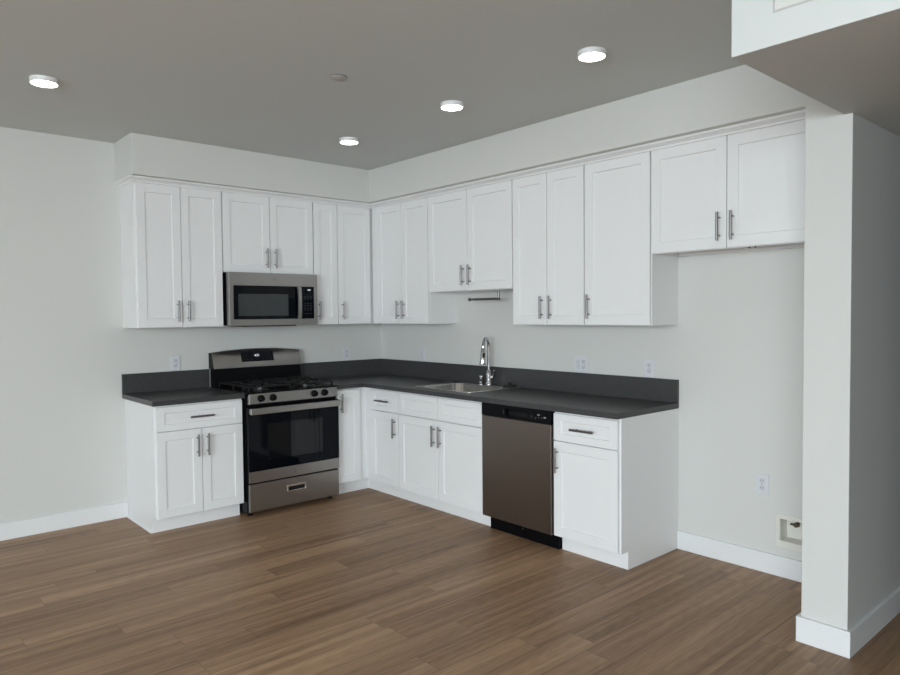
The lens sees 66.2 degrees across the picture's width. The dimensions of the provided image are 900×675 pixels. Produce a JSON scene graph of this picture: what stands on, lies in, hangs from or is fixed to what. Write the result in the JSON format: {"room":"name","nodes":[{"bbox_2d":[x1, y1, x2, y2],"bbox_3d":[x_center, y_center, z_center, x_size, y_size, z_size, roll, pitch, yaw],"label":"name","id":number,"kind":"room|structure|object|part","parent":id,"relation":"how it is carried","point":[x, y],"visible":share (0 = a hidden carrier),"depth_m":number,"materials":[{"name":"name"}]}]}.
{"room":"kitchen","nodes":[
{"label":"kitchen","id":0,"kind":"room"},
{"bbox_2d":[0,127,380,523],"bbox_3d":[-3.864,0.015,3.764,8.720,2.702,0.120,-2,3,-42],"label":"wall","id":1,"kind":"structure","parent":0,"point":[66,349],"depth_m":4.78,"materials":[{"name":"white paint"}]},
{"bbox_2d":[0,501,127,540],"bbox_3d":[-4.637,1.343,3.022,6.101,0.113,0.016,-2,3,-42],"label":"baseboard","id":2,"kind":"structure","parent":1,"relation":"attached to","point":[48,523],"depth_m":4.75,"materials":[{"name":"white paint"}]},
{"bbox_2d":[122,369,208,393],"bbox_3d":[-2.135,0.328,5.212,0.642,0.142,0.020,-2,3,-42],"label":"backsplash","id":3,"kind":"structure","parent":1,"relation":"attached to","point":[185,379],"depth_m":5.19,"materials":[{"name":"grey stone"}]},
{"bbox_2d":[120,182,222,327],"bbox_3d":[-2.026,-0.581,5.067,0.627,1.011,0.345,-2,3,-42],"label":"upper cabinet","id":4,"kind":"object","parent":1,"relation":"attached to","point":[171,236],"visible":1,"depth_m":4.94,"materials":[{"name":"white paint"}]},
{"bbox_3d":[-2.055,-0.574,4.879,0.302,1.005,0.019,-2,3,-42],"label":"door","id":5,"kind":"part","parent":4,"relation":"part of","materials":[{"name":"white paint"}]},
{"bbox_3d":[-1.945,-0.189,4.946,0.014,0.152,0.041,-2,3,-42],"label":"handle","id":6,"kind":"part","parent":4,"relation":"part of","materials":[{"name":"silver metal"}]},
{"bbox_3d":[-1.889,-0.191,4.996,0.014,0.152,0.041,-2,3,-42],"label":"handle","id":7,"kind":"part","parent":4,"relation":"part of","materials":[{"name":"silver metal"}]},
{"bbox_3d":[-1.826,-0.583,5.081,0.301,1.005,0.019,-2,3,-42],"label":"door","id":8,"kind":"part","parent":4,"relation":"part of","materials":[{"name":"white paint"}]},
{"bbox_2d":[115,109,805,208],"bbox_3d":[-0.288,-1.085,4.093,2.026,0.037,4.091,-2,3,-42],"label":"trim","id":9,"kind":"structure","parent":4,"relation":"attached to","point":[797,115],"depth_m":4.72,"materials":[{"name":"white paint"}]},
{"bbox_2d":[170,355,179,370],"bbox_3d":[-2.091,0.196,5.256,0.072,0.116,0.009,-2,3,-42],"label":"wall outlet","id":10,"kind":"object","parent":1,"relation":"attached to","point":[175,360],"visible":1,"depth_m":5.25,"materials":[{"name":"white plastic"}]},
{"bbox_2d":[173,359,177,367],"bbox_3d":[-2.089,0.196,5.254,0.033,0.066,0.002,-2,3,-42],"label":"receptacle","id":11,"kind":"object","parent":10,"relation":"attached to","point":[175,361],"depth_m":5.25,"materials":[{"name":"white plastic"}]},
{"bbox_2d":[221,192,312,274],"bbox_3d":[-1.503,-0.807,5.526,0.774,0.601,0.345,-2,3,-42],"label":"upper cabinet","id":12,"kind":"object","parent":1,"relation":"attached to","point":[260,234],"visible":0.92,"depth_m":5.40,"materials":[{"name":"white paint"}]},
{"bbox_3d":[-1.566,-0.799,5.307,0.379,0.595,0.019,-2,3,-42],"label":"door","id":13,"kind":"part","parent":12,"relation":"part of","materials":[{"name":"white paint"}]},
{"bbox_3d":[-1.429,-0.619,5.393,0.014,0.152,0.041,-2,3,-42],"label":"handle","id":14,"kind":"part","parent":12,"relation":"part of","materials":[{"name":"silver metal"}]},
{"bbox_2d":[222,272,317,326],"bbox_3d":[-1.475,-0.298,5.515,0.751,0.412,0.417,-2,3,-42],"label":"microwave","id":15,"kind":"object","parent":12,"relation":"attached to","point":[250,299],"visible":1,"depth_m":5.35,"materials":[{"name":"silver metal"}]},
{"bbox_3d":[-1.421,-0.272,5.372,0.573,0.256,0.052,-2,3,-42],"label":"door glass","id":16,"kind":"part","parent":15,"relation":"part of","materials":[{"name":"black glass"}]},
{"bbox_3d":[-1.195,-0.279,5.501,0.032,0.246,0.022,-2,3,-42],"label":"handle","id":17,"kind":"part","parent":15,"relation":"part of","materials":[{"name":"silver metal"}]},
{"bbox_3d":[-1.164,-0.282,5.600,0.110,0.256,0.052,-2,3,-42],"label":"control panel","id":18,"kind":"part","parent":15,"relation":"part of","materials":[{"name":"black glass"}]},
{"bbox_3d":[-1.153,-0.308,5.609,0.142,0.404,0.054,-2,3,-42],"label":"control frame","id":19,"kind":"part","parent":15,"relation":"part of","materials":[{"name":"silver metal"}]},
{"bbox_3d":[-1.373,-0.621,5.442,0.014,0.152,0.041,-2,3,-42],"label":"handle","id":20,"kind":"part","parent":12,"relation":"part of","materials":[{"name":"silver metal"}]},
{"bbox_3d":[-1.278,-0.810,5.562,0.382,0.595,0.019,-2,3,-42],"label":"door","id":21,"kind":"part","parent":12,"relation":"part of","materials":[{"name":"white paint"}]},
{"bbox_2d":[309,202,337,324],"bbox_3d":[-1.124,-0.617,5.867,0.230,1.011,0.345,-2,3,-42],"label":"upper cabinet","id":22,"kind":"object","parent":1,"relation":"attached to","point":[324,216],"visible":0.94,"depth_m":5.78,"materials":[{"name":"white paint"}]},
{"bbox_3d":[-1.076,-0.223,5.716,0.014,0.152,0.041,-2,3,-42],"label":"handle","id":23,"kind":"part","parent":22,"relation":"part of","materials":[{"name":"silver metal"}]},
{"bbox_2d":[343,347,349,359],"bbox_3d":[-0.941,0.146,6.275,0.072,0.116,0.009,-2,3,-42],"label":"wall outlet","id":24,"kind":"object","parent":1,"relation":"attached to","point":[346,350],"visible":1,"depth_m":6.27,"materials":[{"name":"white plastic"}]},
{"bbox_2d":[337,205,372,323],"bbox_3d":[-0.790,-0.630,6.163,0.660,1.011,0.345,-2,3,-42],"label":"upper cabinet","id":25,"kind":"object","parent":1,"relation":"attached to","point":[354,224],"visible":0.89,"depth_m":5.97,"materials":[{"name":"white paint"}]},
{"bbox_2d":[0,0,744,169],"bbox_3d":[0.912,-1.311,-0.002,10.950,0.120,12.100,-2,3,-42],"label":"ceiling","id":26,"kind":"structure","parent":0,"point":[247,75],"depth_m":3.43,"materials":[{"name":"white paint"}]},
{"bbox_2d":[29,75,58,87],"bbox_3d":[-2.115,-1.333,3.597,0.134,0.026,0.134,-2,3,-42],"label":"recessed light","id":27,"kind":"object","parent":26,"relation":"in","point":[44,81],"visible":1,"depth_m":3.57,"materials":[{"name":"white plastic"}]},
{"bbox_2d":[330,74,346,80],"bbox_3d":[-0.583,-1.358,3.608,0.091,0.006,0.091,-2,3,-42],"label":"cover plate","id":28,"kind":"object","parent":26,"relation":"attached to","point":[337,77],"visible":1,"depth_m":3.60,"materials":[{"name":"grey plastic"}]},
{"bbox_2d":[339,137,358,144],"bbox_3d":[-0.715,-1.391,4.884,0.134,0.026,0.134,-2,3,-42],"label":"recessed light","id":29,"kind":"object","parent":26,"relation":"in","point":[343,140],"visible":1,"depth_m":4.85,"materials":[{"name":"white plastic"}]},
{"bbox_2d":[441,100,462,110],"bbox_3d":[0.011,-1.370,4.080,0.134,0.026,0.134,-2,3,-42],"label":"recessed light","id":30,"kind":"object","parent":26,"relation":"in","point":[449,105],"visible":1,"depth_m":4.04,"materials":[{"name":"white plastic"}]},
{"bbox_2d":[114,65,805,208],"bbox_3d":[-0.176,-1.247,4.187,2.328,0.276,4.092,-2,3,-42],"label":"soffit","id":31,"kind":"structure","parent":26,"relation":"attached to","point":[740,94],"depth_m":4.70,"materials":[{"name":"white paint"}]},
{"bbox_2d":[578,46,605,61],"bbox_3d":[0.676,-1.349,3.290,0.134,0.026,0.134,-2,3,-42],"label":"recessed light","id":32,"kind":"object","parent":26,"relation":"in","point":[594,53],"visible":1,"depth_m":3.26,"materials":[{"name":"white plastic"}]},
{"bbox_2d":[0,488,899,674],"bbox_3d":[0.939,1.509,0.095,10.950,0.120,12.100,-2,3,-42],"label":"floor","id":33,"kind":"structure","parent":0,"point":[367,581],"depth_m":3.46,"materials":[{"name":"brown wood"}]},
{"bbox_2d":[125,399,243,533],"bbox_3d":[-1.917,0.874,4.992,0.630,0.867,0.660,-2,3,-42],"label":"base cabinet","id":34,"kind":"object","parent":33,"relation":"on","point":[185,461],"visible":1,"depth_m":4.78,"materials":[{"name":"white paint"}]},
{"bbox_3d":[-2.180,1.306,4.843,0.012,0.018,0.518,-2,3,-42],"label":"shoe molding","id":35,"kind":"part","parent":34,"relation":"part of","materials":[{"name":"white paint"}]},
{"bbox_3d":[-1.835,0.920,4.692,0.302,0.579,0.020,-2,3,-42],"label":"door","id":36,"kind":"part","parent":34,"relation":"part of","materials":[{"name":"white paint"}]},
{"bbox_2d":[122,369,244,406],"bbox_3d":[-1.927,0.351,4.979,0.642,0.176,0.645,-2,3,-42],"label":"countertop","id":37,"kind":"structure","parent":34,"relation":"on","point":[153,389],"depth_m":5.07,"materials":[{"name":"grey stone"}]},
{"bbox_3d":[-1.727,0.539,4.778,0.601,0.162,0.020,-2,3,-42],"label":"drawer","id":38,"kind":"part","parent":34,"relation":"part of","materials":[{"name":"white paint"}]},
{"bbox_3d":[-1.729,0.740,4.741,0.014,0.152,0.041,-2,3,-42],"label":"handle","id":39,"kind":"part","parent":34,"relation":"part of","materials":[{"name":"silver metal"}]},
{"bbox_3d":[-1.707,0.540,4.755,0.165,0.014,0.041,-2,3,-42],"label":"handle","id":40,"kind":"part","parent":34,"relation":"part of","materials":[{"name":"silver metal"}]},
{"bbox_3d":[-1.676,0.738,4.788,0.014,0.152,0.041,-2,3,-42],"label":"handle","id":41,"kind":"part","parent":34,"relation":"part of","materials":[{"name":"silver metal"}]},
{"bbox_3d":[-1.609,0.911,4.893,0.295,0.579,0.020,-2,3,-42],"label":"door","id":42,"kind":"part","parent":34,"relation":"part of","materials":[{"name":"white paint"}]},
{"bbox_2d":[208,348,340,515],"bbox_3d":[-1.370,0.691,5.429,0.762,1.192,0.718,-2,3,-42],"label":"gas range","id":43,"kind":"object","parent":33,"relation":"on","point":[290,424],"visible":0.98,"depth_m":5.24,"materials":[{"name":"silver metal"}]},
{"bbox_3d":[-1.425,0.381,5.189,0.138,0.015,0.138,-2,3,-42],"label":"burner","id":44,"kind":"part","parent":43,"relation":"part of","materials":[{"name":"grey metal"}]},
{"bbox_3d":[-1.359,0.442,4.990,0.052,0.052,0.028,-2,3,-42],"label":"knob","id":45,"kind":"part","parent":43,"relation":"part of","materials":[{"name":"black plastic"}]},
{"bbox_3d":[-1.290,0.439,5.052,0.052,0.052,0.028,-2,3,-42],"label":"knob","id":46,"kind":"part","parent":43,"relation":"part of","materials":[{"name":"black plastic"}]},
{"bbox_2d":[215,381,336,396],"bbox_3d":[-1.359,0.394,5.404,0.762,0.027,0.568,-2,3,-42],"label":"cooktop","id":47,"kind":"object","parent":43,"relation":"in","point":[291,390],"depth_m":5.22,"materials":[{"name":"black metal"}]},
{"bbox_3d":[-1.177,1.152,5.232,0.750,0.200,0.012,-2,3,-42],"label":"drawer","id":48,"kind":"part","parent":43,"relation":"part of","materials":[{"name":"silver metal"}]},
{"bbox_3d":[-1.173,0.767,5.210,0.754,0.548,0.034,-2,3,-42],"label":"oven door","id":49,"kind":"part","parent":43,"relation":"part of","materials":[{"name":"black glass"}]},
{"bbox_3d":[-1.172,0.436,5.195,0.738,0.077,0.039,-2,3,-42],"label":"control panel","id":50,"kind":"part","parent":43,"relation":"part of","materials":[{"name":"silver metal"}]},
{"bbox_3d":[-1.160,0.755,5.196,0.756,0.408,0.004,-2,3,-42],"label":"glass panel","id":51,"kind":"part","parent":43,"relation":"part of","materials":[{"name":"black glass"}]},
{"bbox_3d":[-1.158,1.001,5.204,0.756,0.080,0.004,-2,3,-42],"label":"trim","id":52,"kind":"part","parent":43,"relation":"part of","materials":[{"name":"silver metal"}]},
{"bbox_3d":[-1.165,1.153,5.219,0.750,0.200,0.021,-2,3,-42],"label":"drawer","id":53,"kind":"part","parent":43,"relation":"part of","materials":[{"name":"silver metal"}]},
{"bbox_3d":[-1.139,0.522,5.162,0.750,0.048,0.018,-2,3,-42],"label":"handle","id":54,"kind":"part","parent":43,"relation":"part of","materials":[{"name":"silver metal"}]},
{"bbox_3d":[-1.161,1.127,5.213,0.162,0.052,0.024,-2,3,-42],"label":"drawer pull","id":55,"kind":"part","parent":43,"relation":"part of","materials":[{"name":"silver metal"}]},
{"bbox_3d":[-1.141,0.370,5.441,0.156,0.015,0.156,-2,3,-42],"label":"burner","id":56,"kind":"part","parent":43,"relation":"part of","materials":[{"name":"grey metal"}]},
{"bbox_3d":[-1.031,0.429,5.281,0.052,0.052,0.028,-2,3,-42],"label":"knob","id":57,"kind":"part","parent":43,"relation":"part of","materials":[{"name":"black plastic"}]},
{"bbox_3d":[-0.964,0.426,5.340,0.052,0.052,0.028,-2,3,-42],"label":"knob","id":58,"kind":"part","parent":43,"relation":"part of","materials":[{"name":"black plastic"}]},
{"bbox_2d":[336,387,372,493],"bbox_3d":[-0.759,0.828,6.018,0.893,0.867,0.660,-2,3,-42],"label":"base cabinet","id":59,"kind":"object","parent":33,"relation":"on","point":[352,468],"visible":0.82,"depth_m":5.62,"materials":[{"name":"white paint"}]},
{"bbox_3d":[-0.863,0.525,5.504,0.014,0.152,0.041,-2,3,-42],"label":"handle","id":60,"kind":"part","parent":59,"relation":"part of","materials":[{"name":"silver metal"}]},
{"bbox_3d":[-0.822,0.796,5.588,0.224,0.747,0.020,-2,3,-42],"label":"door","id":61,"kind":"part","parent":59,"relation":"part of","materials":[{"name":"white paint"}]},
{"bbox_2d":[300,358,678,419],"bbox_3d":[0.038,0.329,5.086,0.906,0.176,3.093,-2,3,-42],"label":"countertop","id":62,"kind":"structure","parent":59,"relation":"on","point":[616,397],"depth_m":4.88,"materials":[{"name":"grey stone"}]},
{"bbox_2d":[415,381,518,392],"bbox_3d":[0.123,0.467,5.239,0.530,0.191,0.636,-2,3,-42],"label":"sink","id":63,"kind":"object","parent":62,"relation":"in","point":[463,387],"visible":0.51,"depth_m":5.39,"materials":[{"name":"silver metal"}]},
{"bbox_2d":[479,375,483,383],"bbox_3d":[0.246,0.330,5.418,0.042,0.068,0.042,-2,3,-42],"label":"air gap","id":64,"kind":"object","parent":63,"relation":"on","point":[481,379],"visible":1,"depth_m":5.40,"materials":[{"name":"silver metal"}]},
{"bbox_2d":[503,382,515,386],"bbox_3d":[0.446,0.353,5.184,0.094,0.034,0.094,-2,3,-42],"label":"stopper","id":65,"kind":"object","parent":63,"relation":"on","point":[509,383],"visible":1,"depth_m":5.16,"materials":[{"name":"black rubber"}]},
{"bbox_2d":[479,337,494,384],"bbox_3d":[0.286,0.181,5.284,0.084,0.374,0.182,0,2,24],"label":"faucet","id":66,"kind":"object","parent":62,"relation":"on","point":[489,376],"visible":1,"depth_m":5.33,"materials":[{"name":"silver metal"}]},
{"bbox_3d":[0.277,0.131,5.291,0.025,0.274,0.139,0,2,24],"label":"spout","id":67,"kind":"part","parent":66,"relation":"part of","materials":[{"name":"silver metal"}]},
{"bbox_2d":[365,387,407,499],"bbox_3d":[-0.338,0.834,5.719,0.660,0.867,0.467,-2,3,-42],"label":"base cabinet","id":68,"kind":"object","parent":33,"relation":"on","point":[382,406],"visible":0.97,"depth_m":5.52,"materials":[{"name":"white paint"}]},
{"bbox_3d":[-0.518,0.504,5.487,0.020,0.162,0.366,-2,3,-42],"label":"drawer","id":69,"kind":"part","parent":68,"relation":"part of","materials":[{"name":"white paint"}]},
{"bbox_3d":[-0.515,0.880,5.499,0.020,0.579,0.366,-2,3,-42],"label":"door","id":70,"kind":"part","parent":68,"relation":"part of","materials":[{"name":"white paint"}]},
{"bbox_3d":[-0.440,0.707,5.361,0.041,0.152,0.014,-2,3,-42],"label":"handle","id":71,"kind":"part","parent":68,"relation":"part of","materials":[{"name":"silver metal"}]},
{"bbox_2d":[398,392,490,525],"bbox_3d":[0.127,0.848,5.194,0.660,0.867,0.932,-2,3,-42],"label":"base cabinet","id":72,"kind":"object","parent":33,"relation":"on","point":[440,438],"visible":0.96,"depth_m":4.97,"materials":[{"name":"white paint"}]},
{"bbox_3d":[-0.237,0.512,5.170,0.020,0.162,0.464,-2,3,-42],"label":"drawer","id":73,"kind":"part","parent":72,"relation":"part of","materials":[{"name":"white paint"}]},
{"bbox_3d":[-0.234,0.888,5.183,0.020,0.579,0.464,-2,3,-42],"label":"door","id":74,"kind":"part","parent":72,"relation":"part of","materials":[{"name":"white paint"}]},
{"bbox_3d":[-0.126,0.716,5.008,0.041,0.152,0.014,-2,3,-42],"label":"handle","id":75,"kind":"part","parent":72,"relation":"part of","materials":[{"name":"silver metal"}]},
{"bbox_3d":[-0.079,0.717,4.955,0.041,0.152,0.014,-2,3,-42],"label":"handle","id":76,"kind":"part","parent":72,"relation":"part of","materials":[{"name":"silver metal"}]},
{"bbox_3d":[0.070,0.521,4.824,0.020,0.162,0.454,-2,3,-42],"label":"drawer","id":77,"kind":"part","parent":72,"relation":"part of","materials":[{"name":"white paint"}]},
{"bbox_3d":[0.074,0.897,4.837,0.020,0.579,0.454,-2,3,-42],"label":"door","id":78,"kind":"part","parent":72,"relation":"part of","materials":[{"name":"white paint"}]},
{"bbox_2d":[482,402,561,548],"bbox_3d":[0.639,0.863,4.617,0.603,0.866,0.602,-2,3,-42],"label":"dishwasher","id":79,"kind":"object","parent":33,"relation":"on","point":[518,442],"visible":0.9,"depth_m":4.40,"materials":[{"name":"silver metal"}]},
{"bbox_3d":[0.439,0.469,4.407,0.018,0.017,0.185,-2,3,-42],"label":"pocket handle","id":80,"kind":"part","parent":79,"relation":"part of","materials":[{"name":"black plastic"}]},
{"bbox_3d":[0.423,0.480,4.415,0.032,0.082,0.600,-2,3,-42],"label":"control panel","id":81,"kind":"part","parent":79,"relation":"part of","materials":[{"name":"black plastic"}]},
{"bbox_3d":[0.664,1.246,4.649,0.505,0.100,0.596,-2,3,-42],"label":"toe panel","id":82,"kind":"part","parent":79,"relation":"part of","materials":[{"name":"black plastic"}]},
{"bbox_3d":[0.444,0.479,4.434,0.024,0.082,0.600,-2,3,-42],"label":"panel","id":83,"kind":"part","parent":79,"relation":"part of","materials":[{"name":"black"}]},
{"bbox_2d":[553,408,677,569],"bbox_3d":[1.001,0.874,4.210,0.660,0.867,0.474,-2,3,-42],"label":"base cabinet","id":84,"kind":"object","parent":33,"relation":"on","point":[616,481],"visible":0.99,"depth_m":4.02,"materials":[{"name":"white paint"}]},
{"bbox_3d":[0.635,0.738,4.149,0.041,0.152,0.014,-2,3,-42],"label":"handle","id":85,"kind":"part","parent":84,"relation":"part of","materials":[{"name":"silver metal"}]},
{"bbox_3d":[0.764,0.543,3.996,0.041,0.014,0.165,-2,3,-42],"label":"handle","id":86,"kind":"part","parent":84,"relation":"part of","materials":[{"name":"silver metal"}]},
{"bbox_3d":[0.787,0.542,4.016,0.020,0.162,0.459,-2,3,-42],"label":"drawer","id":87,"kind":"part","parent":84,"relation":"part of","materials":[{"name":"white paint"}]},
{"bbox_3d":[0.790,0.919,4.029,0.020,0.579,0.459,-2,3,-42],"label":"door","id":88,"kind":"part","parent":84,"relation":"part of","materials":[{"name":"white paint"}]},
{"bbox_2d":[381,247,803,560],"bbox_3d":[0.750,-0.071,5.040,0.120,2.702,4.092,-2,3,-42],"label":"wall","id":89,"kind":"structure","parent":0,"point":[734,351],"depth_m":4.05,"materials":[{"name":"white paint"}]},
{"bbox_2d":[372,198,456,323],"bbox_3d":[-0.332,-0.625,5.884,0.345,1.011,0.762,-2,3,-42],"label":"upper cabinet","id":90,"kind":"object","parent":89,"relation":"attached to","point":[401,294],"visible":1,"depth_m":5.74,"materials":[{"name":"white paint"}]},
{"bbox_3d":[-0.513,-0.624,5.905,0.019,1.005,0.338,-2,3,-42],"label":"door","id":91,"kind":"part","parent":90,"relation":"part of","materials":[{"name":"white paint"}]},
{"bbox_3d":[-0.444,-0.232,5.799,0.041,0.152,0.014,-2,3,-42],"label":"handle","id":92,"kind":"part","parent":90,"relation":"part of","materials":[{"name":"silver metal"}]},
{"bbox_3d":[-0.394,-0.231,5.743,0.041,0.152,0.014,-2,3,-42],"label":"handle","id":93,"kind":"part","parent":90,"relation":"part of","materials":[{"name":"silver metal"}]},
{"bbox_3d":[-0.285,-0.617,5.648,0.019,1.005,0.341,-2,3,-42],"label":"door","id":94,"kind":"part","parent":90,"relation":"part of","materials":[{"name":"white paint"}]},
{"bbox_2d":[420,347,424,359],"bbox_3d":[-0.244,0.142,6.073,0.011,0.116,0.072,-2,3,-42],"label":"wall switch","id":95,"kind":"object","parent":89,"relation":"attached to","point":[422,349],"visible":1,"depth_m":6.07,"materials":[{"name":"white plastic"}]},
{"bbox_2d":[428,180,512,292],"bbox_3d":[0.227,-0.734,5.250,0.345,0.759,0.920,-2,3,-42],"label":"upper cabinet","id":96,"kind":"object","parent":89,"relation":"attached to","point":[470,231],"visible":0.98,"depth_m":5.13,"materials":[{"name":"white paint"}]},
{"bbox_3d":[-0.017,-0.735,5.340,0.019,0.753,0.452,-2,3,-42],"label":"door","id":97,"kind":"part","parent":96,"relation":"part of","materials":[{"name":"white paint"}]},
{"bbox_3d":[0.089,-0.468,5.187,0.041,0.152,0.014,-2,3,-42],"label":"handle","id":98,"kind":"part","parent":96,"relation":"part of","materials":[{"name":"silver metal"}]},
{"bbox_3d":[0.139,-0.467,5.131,0.041,0.152,0.014,-2,3,-42],"label":"handle","id":99,"kind":"part","parent":96,"relation":"part of","materials":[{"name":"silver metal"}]},
{"bbox_2d":[468,289,499,300],"bbox_3d":[0.261,-0.325,5.211,0.048,0.096,0.340,-2,3,-42],"label":"paper towel holder","id":100,"kind":"object","parent":96,"relation":"attached to","point":[498,291],"visible":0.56,"depth_m":5.17,"materials":[{"name":"grey metal"}]},
{"bbox_3d":[0.287,-0.726,4.998,0.019,0.753,0.455,-2,3,-42],"label":"door","id":101,"kind":"part","parent":96,"relation":"part of","materials":[{"name":"white paint"}]},
{"bbox_2d":[513,165,584,324],"bbox_3d":[0.739,-0.593,4.677,0.345,1.011,0.618,-2,3,-42],"label":"upper cabinet","id":102,"kind":"object","parent":89,"relation":"attached to","point":[548,208],"visible":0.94,"depth_m":4.57,"materials":[{"name":"white paint"}]},
{"bbox_3d":[0.547,-0.592,4.711,0.019,1.005,0.305,-2,3,-42],"label":"door","id":103,"kind":"part","parent":102,"relation":"part of","materials":[{"name":"white paint"}]},
{"bbox_3d":[0.606,-0.201,4.617,0.041,0.152,0.014,-2,3,-42],"label":"handle","id":104,"kind":"part","parent":102,"relation":"part of","materials":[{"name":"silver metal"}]},
{"bbox_3d":[0.655,-0.200,4.560,0.041,0.152,0.014,-2,3,-42],"label":"handle","id":105,"kind":"part","parent":102,"relation":"part of","materials":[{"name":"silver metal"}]},
{"bbox_3d":[0.751,-0.586,4.481,0.019,1.005,0.301,-2,3,-42],"label":"door","id":106,"kind":"part","parent":102,"relation":"part of","materials":[{"name":"white paint"}]},
{"bbox_2d":[574,356,587,372],"bbox_3d":[0.906,0.185,4.777,0.011,0.116,0.118,-2,3,-42],"label":"wall switch","id":107,"kind":"object","parent":89,"relation":"attached to","point":[580,362],"visible":1,"depth_m":4.77,"materials":[{"name":"white plastic"}]},
{"bbox_2d":[585,151,677,325],"bbox_3d":[1.103,-0.582,4.268,0.345,1.011,0.473,-2,3,-42],"label":"upper cabinet","id":108,"kind":"object","parent":89,"relation":"attached to","point":[626,284],"visible":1,"depth_m":4.16,"materials":[{"name":"white paint"}]},
{"bbox_3d":[0.862,-0.194,4.327,0.041,0.152,0.014,-2,3,-42],"label":"handle","id":109,"kind":"part","parent":108,"relation":"part of","materials":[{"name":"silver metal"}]},
{"bbox_2d":[644,359,653,377],"bbox_3d":[1.263,0.195,4.377,0.009,0.116,0.072,-2,3,-42],"label":"wall outlet","id":110,"kind":"object","parent":89,"relation":"attached to","point":[648,363],"visible":1,"depth_m":4.37,"materials":[{"name":"white plastic"}]},
{"bbox_2d":[651,119,804,256],"bbox_3d":[1.592,-0.772,3.707,0.345,0.602,1.004,-2,3,-42],"label":"upper cabinet","id":111,"kind":"object","parent":89,"relation":"attached to","point":[743,191],"visible":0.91,"depth_m":3.64,"materials":[{"name":"white paint"}]},
{"bbox_3d":[1.320,-0.777,3.829,0.019,0.590,0.451,-2,3,-42],"label":"door","id":112,"kind":"part","parent":111,"relation":"part of","materials":[{"name":"white paint"}]},
{"bbox_3d":[1.426,-0.592,3.674,0.041,0.152,0.014,-2,3,-42],"label":"handle","id":113,"kind":"part","parent":111,"relation":"part of","materials":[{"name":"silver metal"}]},
{"bbox_3d":[1.476,-0.590,3.617,0.041,0.152,0.014,-2,3,-42],"label":"handle","id":114,"kind":"part","parent":111,"relation":"part of","materials":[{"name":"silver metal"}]},
{"bbox_3d":[1.639,-0.768,3.471,0.019,0.590,0.499,-2,3,-42],"label":"door","id":115,"kind":"part","parent":111,"relation":"part of","materials":[{"name":"white paint"}]},
{"bbox_2d":[677,530,801,582],"bbox_3d":[1.732,1.255,3.890,0.016,0.113,0.985,-2,3,-42],"label":"baseboard","id":116,"kind":"structure","parent":89,"relation":"attached to","point":[769,563],"depth_m":3.95,"materials":[{"name":"white paint"}]},
{"bbox_2d":[756,473,768,495],"bbox_3d":[1.746,0.821,3.860,0.009,0.116,0.072,-2,3,-42],"label":"wall outlet","id":117,"kind":"object","parent":89,"relation":"attached to","point":[762,480],"visible":1,"depth_m":3.86,"materials":[{"name":"white plastic"}]},
{"bbox_2d":[759,478,764,483],"bbox_3d":[1.744,0.802,3.857,0.003,0.029,0.033,-2,3,-42],"label":"receptacle","id":118,"kind":"object","parent":117,"relation":"attached to","point":[761,480],"depth_m":3.86,"materials":[{"name":"grey plastic"}]},
{"bbox_2d":[759,485,764,490],"bbox_3d":[1.744,0.841,3.859,0.003,0.029,0.033,-2,3,-42],"label":"receptacle","id":119,"kind":"object","parent":117,"relation":"attached to","point":[761,487],"depth_m":3.86,"materials":[{"name":"grey plastic"}]},
{"bbox_2d":[775,513,801,551],"bbox_3d":[1.933,1.062,3.729,0.096,0.182,0.304,-2,3,-42],"label":"outlet box","id":120,"kind":"object","parent":89,"relation":"attached to","point":[788,528],"visible":0.56,"depth_m":3.80,"materials":[{"name":"white plastic"}]},
{"bbox_2d":[731,0,899,136],"bbox_3d":[4.855,-1.093,0.662,3.885,0.433,7.552,-2,3,-42],"label":"ceiling","id":121,"kind":"structure","parent":0,"point":[843,55],"depth_m":2.17,"materials":[{"name":"white paint"}]},
{"bbox_2d":[773,0,811,12],"bbox_3d":[1.141,-1.113,1.918,0.003,0.260,0.480,-2,3,-42],"label":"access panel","id":122,"kind":"object","parent":121,"relation":"attached to","point":[779,4],"visible":1,"depth_m":2.07,"materials":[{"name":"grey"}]},
{"bbox_3d":[1.141,-1.113,1.918,0.003,0.249,0.469,-2,3,-42],"label":"door","id":123,"kind":"part","parent":122,"relation":"part of","materials":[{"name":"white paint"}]},
{"bbox_2d":[801,95,899,629],"bbox_3d":[2.686,-0.049,3.897,2.902,2.702,0.188,-2,3,-42],"label":"wall partition","id":124,"kind":"structure","parent":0,"point":[851,469],"depth_m":2.97,"materials":[{"name":"white paint"}]},
{"bbox_2d":[796,586,899,658],"bbox_3d":[2.692,1.245,3.936,2.918,0.113,0.220,-2,3,-42],"label":"baseboard","id":125,"kind":"structure","parent":124,"relation":"attached to","point":[845,643],"depth_m":3.00,"materials":[{"name":"white paint"}]}
]}

